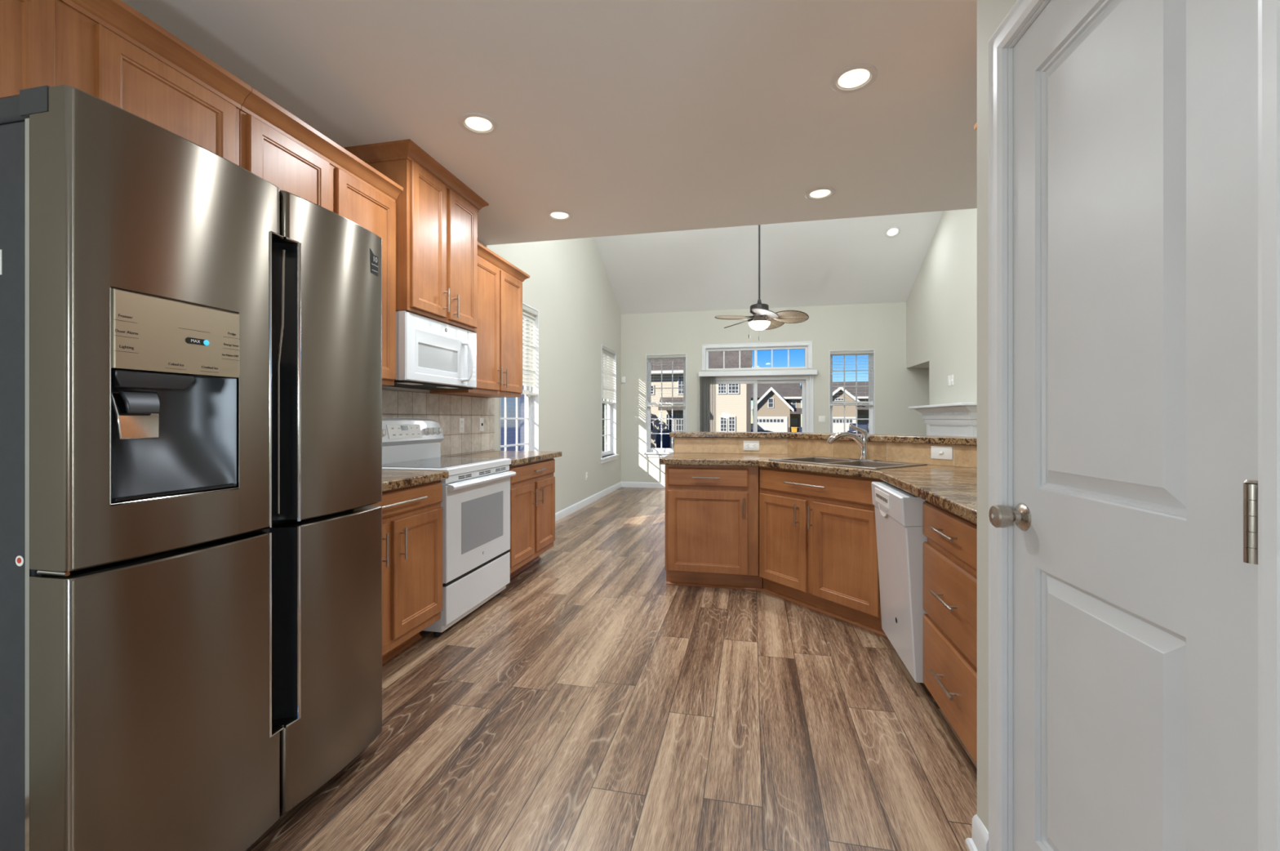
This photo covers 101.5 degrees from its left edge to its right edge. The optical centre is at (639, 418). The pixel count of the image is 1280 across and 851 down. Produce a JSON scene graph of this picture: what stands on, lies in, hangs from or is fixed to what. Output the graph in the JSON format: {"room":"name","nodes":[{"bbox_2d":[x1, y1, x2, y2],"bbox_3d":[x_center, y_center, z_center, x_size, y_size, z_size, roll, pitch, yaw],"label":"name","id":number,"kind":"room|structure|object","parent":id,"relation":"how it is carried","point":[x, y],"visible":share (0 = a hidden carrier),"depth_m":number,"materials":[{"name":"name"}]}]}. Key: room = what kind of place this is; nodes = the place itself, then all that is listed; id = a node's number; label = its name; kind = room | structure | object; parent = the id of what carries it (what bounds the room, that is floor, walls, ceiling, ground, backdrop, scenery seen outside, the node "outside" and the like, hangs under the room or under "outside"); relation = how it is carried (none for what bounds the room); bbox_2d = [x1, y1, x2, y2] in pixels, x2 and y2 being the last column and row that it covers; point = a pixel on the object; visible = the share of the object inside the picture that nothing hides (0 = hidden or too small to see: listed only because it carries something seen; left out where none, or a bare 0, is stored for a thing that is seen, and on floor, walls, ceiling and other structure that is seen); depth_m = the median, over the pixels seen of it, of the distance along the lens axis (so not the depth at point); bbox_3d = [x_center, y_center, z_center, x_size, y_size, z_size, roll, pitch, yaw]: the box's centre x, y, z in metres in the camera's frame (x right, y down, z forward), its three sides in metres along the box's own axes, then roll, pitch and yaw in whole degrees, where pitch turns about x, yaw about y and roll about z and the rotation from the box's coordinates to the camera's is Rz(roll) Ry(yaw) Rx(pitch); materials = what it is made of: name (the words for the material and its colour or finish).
{"room":"kitchen","nodes":[
{"label":"kitchen","id":0,"kind":"room"},
{"bbox_2d":[382,237,621,512],"bbox_3d":[-1.701,-1.083,3.199,0.160,4.766,12.350,0,0,12],"label":"wall","id":1,"kind":"structure","parent":0,"point":[569,286],"depth_m":6.67,"materials":[{"name":"paint"}]},
{"bbox_2d":[0,0,252,165],"bbox_3d":[-1.773,-0.979,1.583,0.363,0.598,0.958,0,0,12],"label":"upper cabinet","id":2,"kind":"object","parent":1,"relation":"attached to","point":[108,51],"visible":0.48,"depth_m":1.63,"materials":[{"name":"brown wood"}]},
{"bbox_2d":[239,87,403,385],"bbox_3d":[-1.579,-0.732,2.491,0.363,1.093,0.895,0,0,12],"label":"upper cabinet","id":3,"kind":"object","parent":1,"relation":"attached to","point":[276,145],"visible":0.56,"depth_m":2.39,"materials":[{"name":"brown wood"}]},
{"bbox_2d":[343,138,488,332],"bbox_3d":[-1.368,-1.058,3.292,0.443,0.913,0.871,0,0,12],"label":"upper cabinet","id":4,"kind":"object","parent":1,"relation":"attached to","point":[437,213],"visible":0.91,"depth_m":3.09,"materials":[{"name":"brown wood"}]},
{"bbox_2d":[382,310,476,390],"bbox_3d":[-1.370,-0.401,3.296,0.444,0.397,0.762,0,0,12],"label":"microwave","id":5,"kind":"object","parent":4,"relation":"attached to","point":[431,353],"visible":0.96,"depth_m":3.16,"materials":[{"name":"white plastic"}]},
{"bbox_2d":[382,389,494,457],"bbox_3d":[-1.572,0.049,3.397,0.008,0.465,2.590,0,0,12],"label":"tile backsplash","id":6,"kind":"structure","parent":1,"relation":"attached to","point":[446,410],"depth_m":3.99,"materials":[{"name":"beige tile"}]},
{"bbox_2d":[458,417,464,432],"bbox_3d":[-1.408,0.052,4.129,0.008,0.115,0.072,0,0,12],"label":"wall outlet","id":7,"kind":"object","parent":6,"relation":"attached to","point":[461,420],"visible":1,"depth_m":4.12,"materials":[{"name":"white plastic"}]},
{"bbox_2d":[479,417,484,431],"bbox_3d":[-1.339,0.048,4.431,0.016,0.115,0.072,0,0,12],"label":"light switch","id":8,"kind":"object","parent":6,"relation":"attached to","point":[481,420],"visible":1,"depth_m":4.42,"materials":[{"name":"white plastic"}]},
{"bbox_2d":[429,241,529,397],"bbox_3d":[-1.229,-0.715,4.138,0.363,1.060,0.913,0,0,12],"label":"upper cabinet","id":9,"kind":"object","parent":1,"relation":"attached to","point":[500,282],"visible":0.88,"depth_m":4.06,"materials":[{"name":"brown wood"}]},
{"bbox_2d":[499,302,538,451],"bbox_3d":[-1.238,-0.242,5.217,0.185,1.855,0.990,0,0,12],"label":"window","id":10,"kind":"structure","parent":1,"relation":"in","point":[531,402],"depth_m":5.63,"materials":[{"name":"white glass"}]},
{"bbox_2d":[521,303,537,395],"bbox_3d":[-1.218,-0.710,5.213,0.055,0.910,0.870,0,0,12],"label":"window blind","id":11,"kind":"object","parent":10,"relation":"attached to","point":[526,310],"visible":0.4,"depth_m":5.46,"materials":[{"name":"white plastic"}]},
{"bbox_2d":[555,481,621,521],"bbox_3d":[-0.808,1.153,6.976,0.014,0.095,4.590,0,0,12],"label":"baseboard","id":12,"kind":"structure","parent":1,"relation":"attached to","point":[563,513],"depth_m":7.18,"materials":[{"name":"white wood"}]},
{"bbox_2d":[600,343,618,463],"bbox_3d":[-0.547,-0.233,8.464,0.185,1.835,0.970,0,0,12],"label":"window","id":13,"kind":"structure","parent":1,"relation":"in","point":[611,408],"depth_m":8.86,"materials":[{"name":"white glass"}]},
{"bbox_2d":[602,345,615,404],"bbox_3d":[-0.527,-0.700,8.460,0.055,0.890,0.850,0,0,12],"label":"window blind","id":14,"kind":"object","parent":13,"relation":"attached to","point":[605,349],"visible":0.84,"depth_m":8.49,"materials":[{"name":"white plastic"}]},
{"bbox_2d":[121,0,977,244],"bbox_3d":[0.136,-1.635,0.288,4.945,0.250,7.720,0,0,12],"label":"ceiling","id":15,"kind":"structure","parent":0,"point":[621,117],"depth_m":2.41,"materials":[{"name":"paint"}]},
{"bbox_2d":[458,112,498,134],"bbox_3d":[-0.826,-1.516,2.676,0.196,0.028,0.196,0,0,12],"label":"recessed light","id":16,"kind":"object","parent":15,"relation":"in","point":[477,122],"visible":1,"depth_m":2.66,"materials":[{"name":"white metal"}]},
{"bbox_2d":[546,209,573,220],"bbox_3d":[-0.596,-1.516,3.874,0.196,0.028,0.196,0,0,12],"label":"recessed light","id":17,"kind":"object","parent":15,"relation":"in","point":[558,215],"visible":0.98,"depth_m":3.86,"materials":[{"name":"white metal"}]},
{"bbox_2d":[804,186,835,199],"bbox_3d":[1.206,-1.516,3.501,0.196,0.028,0.196,0,0,12],"label":"recessed light","id":18,"kind":"object","parent":15,"relation":"in","point":[817,193],"visible":0.98,"depth_m":3.49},
{"bbox_2d":[830,63,878,93],"bbox_3d":[0.949,-1.516,2.319,0.196,0.028,0.196,0,0,12],"label":"recessed light","id":19,"kind":"object","parent":15,"relation":"in","point":[854,75],"visible":0.99,"depth_m":2.31,"materials":[{"name":"white metal"}]},
{"bbox_2d":[245,486,977,850],"bbox_3d":[0.991,1.260,2.626,5.745,0.120,12.750,0,0,12],"label":"floor","id":20,"kind":"structure","parent":0,"point":[594,701],"depth_m":2.02,"materials":[{"name":"brown wood"}]},
{"bbox_2d":[0,84,382,850],"bbox_3d":[-1.456,0.266,1.565,0.900,1.868,0.906,0,0,12],"label":"refrigerator","id":21,"kind":"object","parent":20,"relation":"on","point":[191,342],"visible":1,"depth_m":1.20,"materials":[{"name":"silver metal"}]},
{"bbox_2d":[17,557,21,563],"bbox_3d":[-1.276,0.291,1.074,0.012,0.012,0.001,0,0,12],"label":"print","id":22,"kind":"object","parent":21,"relation":"attached to","point":[19,559],"depth_m":1.07},
{"bbox_2d":[371,480,442,663],"bbox_3d":[-1.425,0.762,2.477,0.631,0.875,0.852,0,0,12],"label":"base cabinet","id":23,"kind":"object","parent":20,"relation":"on","point":[412,515],"visible":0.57,"depth_m":2.58,"materials":[{"name":"brown wood"}]},
{"bbox_2d":[382,469,448,491],"bbox_3d":[-1.440,0.302,2.480,0.649,0.041,0.852,0,0,12],"label":"countertop","id":24,"kind":"structure","parent":23,"relation":"on","point":[392,479],"depth_m":2.60,"materials":[{"name":"stone"}]},
{"bbox_2d":[382,417,515,636],"bbox_3d":[-1.243,0.597,3.274,0.645,1.206,0.772,0,0,12],"label":"electric range","id":25,"kind":"object","parent":20,"relation":"on","point":[475,504],"visible":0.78,"depth_m":3.19,"materials":[{"name":"white metal"}]},
{"bbox_2d":[382,457,511,475],"bbox_3d":[-1.262,0.289,3.278,0.606,0.042,0.772,0,0,12],"label":"cooktop","id":26,"kind":"object","parent":25,"relation":"in","point":[455,465],"depth_m":3.18,"materials":[{"name":"grey metal"}]},
{"bbox_2d":[506,457,555,578],"bbox_3d":[-1.081,0.762,4.094,0.631,0.875,0.868,0,0,12],"label":"base cabinet","id":27,"kind":"object","parent":20,"relation":"on","point":[532,488],"visible":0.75,"depth_m":3.98,"materials":[{"name":"brown wood"}]},
{"bbox_2d":[442,450,561,465],"bbox_3d":[-1.088,0.302,4.130,0.649,0.041,0.935,0,0,12],"label":"countertop","id":28,"kind":"structure","parent":27,"relation":"on","point":[517,457],"depth_m":4.05,"materials":[{"name":"stone"}]},
{"bbox_2d":[665,464,762,590],"bbox_3d":[0.568,0.762,3.940,0.680,0.875,0.656,0,0,12],"label":"base cabinet","id":29,"kind":"object","parent":20,"relation":"on","point":[712,511],"visible":0.88,"depth_m":3.67,"materials":[{"name":"brown wood"}]},
{"bbox_2d":[759,466,887,636],"bbox_3d":[1.257,0.762,3.348,0.556,0.875,0.954,0,0,-33],"label":"base cabinet","id":30,"kind":"object","parent":20,"relation":"on","point":[818,549],"visible":0.75,"depth_m":3.16,"materials":[{"name":"brown wood"}]},
{"bbox_2d":[658,452,977,524],"bbox_3d":[1.213,0.302,2.939,1.460,0.041,3.351,0,0,-21],"label":"countertop","id":31,"kind":"structure","parent":30,"relation":"on","point":[953,489],"depth_m":2.75,"materials":[{"name":"stone"}]},
{"bbox_2d":[768,456,927,469],"bbox_3d":[1.319,0.364,3.385,0.530,0.179,0.800,0,0,-33],"label":"sink","id":32,"kind":"object","parent":31,"relation":"in","point":[827,460],"visible":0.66,"depth_m":3.38,"materials":[{"name":"silver metal"}]},
{"bbox_2d":[826,423,882,461],"bbox_3d":[1.431,0.154,3.505,0.341,0.243,0.177,0,0,17],"label":"kitchen faucet","id":33,"kind":"object","parent":31,"relation":"on","point":[862,441],"visible":1,"depth_m":3.47,"materials":[{"name":"silver metal"}]},
{"bbox_2d":[859,434,868,459],"bbox_3d":[1.496,0.189,3.485,0.060,0.164,0.060,0,0,-33],"label":"faucet","id":34,"kind":"object","parent":33,"relation":"on","point":[864,438],"depth_m":3.47,"materials":[{"name":"silver metal"}]},
{"bbox_2d":[871,480,933,697],"bbox_3d":[1.528,0.766,2.490,0.678,0.868,0.588,0,0,12],"label":"dishwasher","id":35,"kind":"object","parent":20,"relation":"on","point":[900,538],"visible":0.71,"depth_m":2.37,"materials":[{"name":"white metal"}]},
{"bbox_2d":[922,501,977,764],"bbox_3d":[1.415,0.762,1.784,0.656,0.875,0.830,0,0,12],"label":"base cabinet","id":36,"kind":"object","parent":20,"relation":"on","point":[949,552],"visible":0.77,"depth_m":1.91,"materials":[{"name":"brown wood"}]},
{"bbox_2d":[656,431,671,448],"bbox_3d":[1.426,1.365,31.187,0.857,1.250,0.510,0,0,12],"label":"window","id":37,"kind":"structure","parent":0,"point":[666,439],"depth_m":30.95,"materials":[{"name":"glass"}]},
{"bbox_2d":[593,210,943,314],"bbox_3d":[1.448,-2.732,6.450,4.945,1.968,5.080,0,0,12],"label":"ceiling","id":38,"kind":"structure","parent":0,"point":[845,260],"depth_m":7.80,"materials":[{"name":"paint"}]},
{"bbox_2d":[714,224,808,340],"bbox_3d":[1.520,-1.942,6.553,1.136,1.935,1.135,0,0,12],"label":"ceiling fan","id":39,"kind":"object","parent":38,"relation":"hanging from","point":[760,311],"visible":0.98,"depth_m":6.49,"materials":[{"name":"brown wood"}]},
{"bbox_2d":[884,226,900,237],"bbox_3d":[3.393,-2.511,7.016,0.196,0.092,0.178,0,0,16],"label":"recessed light","id":40,"kind":"object","parent":38,"relation":"in","point":[891,231],"visible":1,"depth_m":7.01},
{"bbox_2d":[621,302,928,482],"bbox_3d":[2.193,-0.273,8.765,5.460,3.145,0.160,0,0,12],"label":"wall","id":41,"kind":"structure","parent":0,"point":[881,327],"depth_m":8.63,"materials":[{"name":"paint"}]},
{"bbox_2d":[621,376,625,382],"bbox_3d":[-0.291,-0.690,9.197,0.070,0.110,0.030,0,0,12],"label":"wall sensor","id":42,"kind":"object","parent":41,"relation":"attached to","point":[623,378],"visible":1,"depth_m":9.18,"materials":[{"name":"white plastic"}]},
{"bbox_2d":[621,481,665,488],"bbox_3d":[0.342,1.153,9.071,1.390,0.095,0.014,0,0,12],"label":"baseboard","id":43,"kind":"structure","parent":41,"relation":"attached to","point":[626,484],"depth_m":9.13,"materials":[{"name":"white wood"}]},
{"bbox_2d":[642,353,686,457],"bbox_3d":[0.460,-0.228,9.101,0.810,1.785,0.185,0,0,12],"label":"window","id":44,"kind":"structure","parent":41,"relation":"in","point":[662,452],"depth_m":9.15,"materials":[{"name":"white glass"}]},
{"bbox_2d":[646,354,685,406],"bbox_3d":[0.458,-0.665,9.091,0.690,0.900,0.055,0,0,12],"label":"window blind","id":45,"kind":"object","parent":44,"relation":"attached to","point":[678,356],"visible":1,"depth_m":9.06,"materials":[{"name":"white plastic"}]},
{"bbox_2d":[698,374,813,432],"bbox_3d":[1.941,0.199,8.805,1.874,1.962,0.168,0,0,12],"label":"door","id":46,"kind":"structure","parent":41,"relation":"in","point":[806,380],"depth_m":8.76,"materials":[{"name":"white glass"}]},
{"bbox_2d":[701,341,812,369],"bbox_3d":[1.948,-1.051,8.788,1.814,0.442,0.138,0,0,12],"label":"window","id":47,"kind":"structure","parent":41,"relation":"in","point":[793,344],"depth_m":8.76,"materials":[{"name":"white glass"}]},
{"bbox_2d":[698,368,817,431],"bbox_3d":[1.931,0.177,8.660,1.910,1.945,0.105,0,0,12],"label":"vertical blind","id":48,"kind":"object","parent":41,"relation":"attached to","point":[775,372],"visible":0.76,"depth_m":8.76,"materials":[{"name":"white plastic"}]},
{"bbox_2d":[818,415,825,422],"bbox_3d":[2.965,0.000,8.511,0.100,0.100,0.016,0,0,12],"label":"light switch","id":49,"kind":"object","parent":41,"relation":"attached to","point":[821,418],"visible":1,"depth_m":8.51,"materials":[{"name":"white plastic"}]},
{"bbox_2d":[829,349,875,434],"bbox_3d":[3.424,-0.223,8.470,0.790,1.775,0.185,0,0,12],"label":"window","id":50,"kind":"structure","parent":41,"relation":"in","point":[871,418],"depth_m":8.49,"materials":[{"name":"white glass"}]},
{"bbox_2d":[830,350,873,405],"bbox_3d":[3.422,-0.660,8.460,0.670,0.890,0.055,0,0,12],"label":"window blind","id":51,"kind":"object","parent":50,"relation":"attached to","point":[856,352],"visible":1,"depth_m":8.44,"materials":[{"name":"white plastic"}]},
{"bbox_2d":[674,436,973,566],"bbox_3d":[1.319,0.703,3.877,2.346,1.095,0.565,0,0,40],"label":"wall","id":52,"kind":"structure","parent":0,"point":[674,437],"depth_m":4.24,"materials":[{"name":"paint"}]},
{"bbox_2d":[669,431,977,445],"bbox_3d":[1.330,0.133,3.944,2.459,0.041,0.752,0,0,40],"label":"bar ledge","id":53,"kind":"object","parent":52,"relation":"on","point":[953,440],"visible":0.68,"depth_m":3.85,"materials":[{"name":"stone"}]},
{"bbox_2d":[673,437,977,467],"bbox_3d":[1.282,0.218,3.817,2.254,0.126,0.445,0,0,40],"label":"tile backsplash","id":54,"kind":"structure","parent":52,"relation":"attached to","point":[965,455],"depth_m":3.83,"materials":[{"name":"beige tile"}]},
{"bbox_2d":[743,440,759,450],"bbox_3d":[0.902,0.217,4.236,0.125,0.078,0.008,0,0,12],"label":"wall outlet","id":55,"kind":"object","parent":54,"relation":"attached to","point":[748,445],"visible":1,"depth_m":4.23,"materials":[{"name":"white plastic"}]},
{"bbox_2d":[931,445,952,459],"bbox_3d":[1.826,0.205,3.169,0.016,0.078,0.125,0,0,-33],"label":"light switch","id":56,"kind":"object","parent":54,"relation":"attached to","point":[937,451],"visible":1,"depth_m":3.17,"materials":[{"name":"white plastic"}]},
{"bbox_2d":[906,208,977,404],"bbox_3d":[3.963,-1.083,5.178,0.805,4.766,6.440,0,0,12],"label":"wall","id":57,"kind":"structure","parent":0,"point":[941,303],"depth_m":6.50,"materials":[{"name":"paint"}]},
{"bbox_2d":[908,402,977,436],"bbox_3d":[3.634,0.516,6.250,0.285,1.368,1.840,0,0,12],"label":"fireplace mantel","id":58,"kind":"object","parent":57,"relation":"attached to","point":[957,419],"visible":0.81,"depth_m":6.01,"materials":[{"name":"white wood"}]},
{"bbox_2d":[908,402,977,408],"bbox_3d":[3.634,-0.152,6.250,0.284,0.031,1.840,0,0,12],"label":"mantel shelf","id":59,"kind":"object","parent":58,"relation":"attached to","point":[957,405],"depth_m":5.77,"materials":[{"name":"white wood"}]},
{"bbox_2d":[947,375,950,386],"bbox_3d":[3.815,-0.472,6.457,0.016,0.130,0.075,0,0,12],"label":"light switch","id":60,"kind":"object","parent":57,"relation":"attached to","point":[948,376],"visible":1,"depth_m":6.45,"materials":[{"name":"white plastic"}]},
{"bbox_2d":[951,374,953,385],"bbox_3d":[3.793,-0.472,6.354,0.016,0.130,0.075,0,0,12],"label":"light switch","id":61,"kind":"object","parent":57,"relation":"attached to","point":[952,375],"visible":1,"depth_m":6.35,"materials":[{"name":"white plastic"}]},
{"bbox_2d":[977,0,1017,831],"bbox_3d":[1.142,-0.105,0.648,0.736,2.810,1.505,0,0,12],"label":"wall","id":62,"kind":"structure","parent":0,"point":[990,13],"depth_m":1.42,"materials":[{"name":"paint"}]},
{"bbox_2d":[973,121,977,129],"bbox_3d":[1.584,-0.756,1.839,0.358,1.143,1.008,0,0,12],"label":"upper cabinet","id":63,"kind":"object","parent":62,"relation":"attached to","point":[975,124],"visible":0.02,"depth_m":2.35,"materials":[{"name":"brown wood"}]},
{"bbox_2d":[964,813,988,850],"bbox_3d":[1.109,1.150,1.388,0.408,0.100,0.106,0,0,12],"label":"baseboard","id":64,"kind":"structure","parent":62,"relation":"attached to","point":[979,841],"depth_m":1.43,"materials":[{"name":"white wood"}]},
{"bbox_2d":[988,0,1279,850],"bbox_3d":[0.900,0.103,0.985,0.182,2.194,0.770,0,0,9],"label":"door","id":65,"kind":"structure","parent":62,"relation":"in","point":[1134,145],"depth_m":0.91,"materials":[{"name":"white paint"}]},
{"label":"outside","id":66,"kind":"structure","parent":0,"visible":0},
{"bbox_3d":[18.364,2.250,62.240,130.000,0.300,110.600,0,0,12],"label":"lawn","id":67,"kind":"structure","parent":66,"visible":0},
{"bbox_2d":[500,317,524,450],"bbox_3d":[-8.757,-2.150,17.456,8.800,8.500,13.500,0,0,12],"label":"house","id":68,"kind":"structure","parent":67,"relation":"on","point":[511,402],"depth_m":18.78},
{"bbox_2d":[602,403,606,451],"bbox_3d":[-2.354,0.379,28.129,3.333,3.443,3.256,0,0,12],"label":"shrub","id":69,"kind":"object","parent":67,"relation":"on","point":[603,404],"visible":0.06,"depth_m":27.36,"materials":[{"name":"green plant"}]},
{"bbox_2d":[602,350,751,448],"bbox_3d":[0.123,-1.600,35.247,14.560,7.400,9.000,0,0,12],"label":"house","id":70,"kind":"structure","parent":67,"relation":"on","point":[733,401],"depth_m":33.79,"materials":[{"name":"beige"}]},
{"bbox_2d":[751,423,772,431],"bbox_3d":[10.766,1.232,50.471,4.440,1.665,1.760,0,0,-8],"label":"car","id":71,"kind":"object","parent":67,"relation":"on","point":[760,428],"visible":0.14,"depth_m":49.75,"materials":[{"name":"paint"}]},
{"bbox_2d":[751,382,801,431],"bbox_3d":[14.406,-1.000,58.175,6.650,6.200,11.000,0,0,12],"label":"house","id":72,"kind":"structure","parent":67,"relation":"on","point":[779,405],"depth_m":53.49,"materials":[{"name":"beige"}]},
{"bbox_2d":[791,426,797,431],"bbox_3d":[15.221,1.350,51.561,0.580,1.100,0.660,0,0,12],"label":"trash bin","id":73,"kind":"object","parent":67,"relation":"on","point":[793,428],"visible":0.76,"depth_m":51.28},
{"bbox_2d":[797,426,801,431],"bbox_3d":[15.850,1.350,51.631,0.580,1.100,0.660,0,0,12],"label":"trash bin","id":74,"kind":"object","parent":67,"relation":"on","point":[799,428],"visible":0.3,"depth_m":51.36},
{"bbox_2d":[800,381,868,432],"bbox_3d":[21.326,-1.000,56.702,7.100,6.200,11.000,0,0,12],"label":"house","id":75,"kind":"structure","parent":67,"relation":"on","point":[862,394],"depth_m":52.03,"materials":[{"name":"beige"}]},
{"bbox_2d":[847,422,868,433],"bbox_3d":[20.314,1.232,47.837,1.760,1.665,4.440,0,0,32],"label":"car","id":76,"kind":"object","parent":67,"relation":"on","point":[862,425],"visible":0.24,"depth_m":46.20,"materials":[{"name":"paint"}]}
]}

